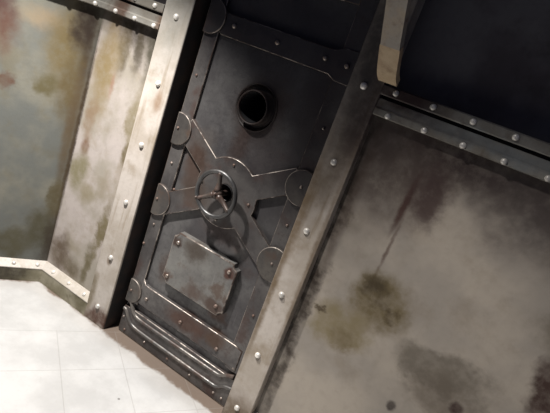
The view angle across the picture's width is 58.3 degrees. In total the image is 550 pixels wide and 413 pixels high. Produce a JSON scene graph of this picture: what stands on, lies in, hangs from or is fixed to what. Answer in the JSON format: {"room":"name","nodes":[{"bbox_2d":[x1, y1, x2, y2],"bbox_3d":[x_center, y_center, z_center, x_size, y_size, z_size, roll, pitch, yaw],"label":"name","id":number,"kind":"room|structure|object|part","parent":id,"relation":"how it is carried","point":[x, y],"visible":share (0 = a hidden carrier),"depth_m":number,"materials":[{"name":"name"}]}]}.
{"room":"bunker room","nodes":[
{"label":"bunker room","id":0,"kind":"room"},
{"bbox_2d":[0,0,104,260],"bbox_3d":[-1.983,-0.873,1.693,2.600,2.300,0.120,10,19,-31],"label":"wall","id":1,"kind":"structure","parent":0,"point":[48,47],"depth_m":2.29,"materials":[{"name":"paint"}]},
{"bbox_2d":[0,257,46,281],"bbox_3d":[-2.312,0.148,1.938,2.600,0.105,0.042,10,19,-31],"label":"baseboard","id":2,"kind":"structure","parent":1,"relation":"attached to","point":[10,268],"depth_m":2.53,"materials":[{"name":"paint"}]},
{"bbox_2d":[79,0,103,7],"bbox_3d":[-1.842,-1.131,1.551,2.617,0.106,0.083,10,19,-31],"label":"band","id":3,"kind":"object","parent":1,"relation":"attached to","point":[98,3],"visible":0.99,"depth_m":2.17,"materials":[{"name":"paint"}]},
{"bbox_2d":[0,279,223,412],"bbox_3d":[-1.050,1.214,0.390,7.400,0.100,4.450,27,18,23],"label":"floor","id":4,"kind":"structure","parent":0,"point":[54,358],"depth_m":2.15,"materials":[{"name":"white tile"}]},
{"bbox_2d":[84,0,210,328],"bbox_3d":[-0.444,-0.481,2.241,0.142,2.300,0.331,27,18,23],"label":"post","id":5,"kind":"object","parent":4,"relation":"on","point":[180,33],"visible":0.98,"depth_m":2.18,"materials":[{"name":"metal"}]},
{"bbox_2d":[222,0,424,412],"bbox_3d":[0.263,-0.117,1.911,0.124,2.300,0.331,27,18,23],"label":"post","id":6,"kind":"object","parent":4,"relation":"on","point":[354,117],"visible":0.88,"depth_m":1.82,"materials":[{"name":"metal"}]},
{"bbox_2d":[118,0,379,406],"bbox_3d":[-0.133,-0.177,2.076,0.684,2.048,0.296,27,18,23],"label":"door","id":7,"kind":"structure","parent":6,"relation":"attached to","point":[269,80],"depth_m":2.03,"materials":[{"name":"metal"}]},
{"bbox_3d":[-0.470,0.683,2.301,0.684,0.147,0.018,27,18,23],"label":"kick plate","id":8,"kind":"part","parent":7,"relation":"part of","materials":[{"name":"metal"}]},
{"bbox_3d":[-0.392,0.527,2.240,0.594,0.140,0.020,27,18,23],"label":"rail","id":9,"kind":"part","parent":7,"relation":"part of","materials":[{"name":"metal"}]},
{"bbox_3d":[-0.330,0.293,2.170,0.350,0.257,0.034,27,18,23],"label":"plate","id":10,"kind":"part","parent":7,"relation":"part of","materials":[{"name":"metal"}]},
{"bbox_2d":[221,184,232,201],"bbox_3d":[-0.196,-0.059,2.081,0.074,0.074,0.071,27,18,23],"label":"socket","id":11,"kind":"object","parent":7,"relation":"attached to","point":[226,188],"depth_m":2.07,"materials":[{"name":"black metal"}]},
{"bbox_3d":[0.037,-0.614,1.875,0.614,0.125,0.019,27,18,23],"label":"rail","id":12,"kind":"part","parent":7,"relation":"part of","materials":[{"name":"metal"}]},
{"bbox_3d":[0.128,-0.956,1.787,0.538,0.310,0.015,27,18,23],"label":"frame","id":13,"kind":"part","parent":7,"relation":"part of","materials":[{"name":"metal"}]},
{"bbox_2d":[377,0,411,86],"bbox_3d":[0.363,-0.668,1.324,0.067,0.639,0.508,27,18,23],"label":"strut","id":14,"kind":"object","parent":6,"relation":"attached to","point":[396,15],"visible":1,"depth_m":1.48,"materials":[{"name":"paint"}]},
{"bbox_3d":[0.365,-0.453,1.564,0.067,0.115,0.129,27,18,23],"label":"plate","id":15,"kind":"part","parent":14,"relation":"part of","materials":[{"name":"beige metal"}]},
{"bbox_3d":[0.355,-0.706,1.263,0.063,0.542,0.400,27,18,23],"label":"strut plate","id":16,"kind":"part","parent":14,"relation":"part of","materials":[{"name":"paint"}]},
{"bbox_2d":[47,0,549,412],"bbox_3d":[1.004,0.282,1.506,4.464,2.300,0.120,27,18,23],"label":"wall","id":17,"kind":"structure","parent":0,"point":[427,289],"depth_m":1.68,"materials":[{"name":"metal"}]},
{"bbox_2d":[39,261,89,314],"bbox_3d":[-1.077,0.415,2.530,0.372,0.105,0.042,27,18,23],"label":"baseboard","id":18,"kind":"structure","parent":17,"relation":"attached to","point":[58,282],"depth_m":2.51,"materials":[{"name":"paint"}]},
{"bbox_2d":[102,0,164,29],"bbox_3d":[-0.614,-0.867,2.143,0.381,0.106,0.083,27,18,23],"label":"band","id":19,"kind":"object","parent":17,"relation":"attached to","point":[149,13],"visible":0.99,"depth_m":2.10,"materials":[{"name":"paint"}]},
{"bbox_3d":[-0.425,-1.244,2.095,0.374,0.830,0.085,27,18,23],"label":"panel","id":20,"kind":"part","parent":17,"relation":"part of","materials":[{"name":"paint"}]},
{"bbox_2d":[373,84,549,182],"bbox_3d":[1.637,0.290,1.094,3.103,0.106,0.083,27,18,23],"label":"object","id":21,"kind":"object","parent":17,"relation":"attached to","point":[526,154],"visible":1,"depth_m":1.55,"materials":[{"name":"paint"}]},
{"bbox_3d":[1.812,-0.095,1.053,3.110,0.830,0.085,27,18,23],"label":"panel","id":22,"kind":"part","parent":17,"relation":"part of","materials":[{"name":"paint"}]}
]}

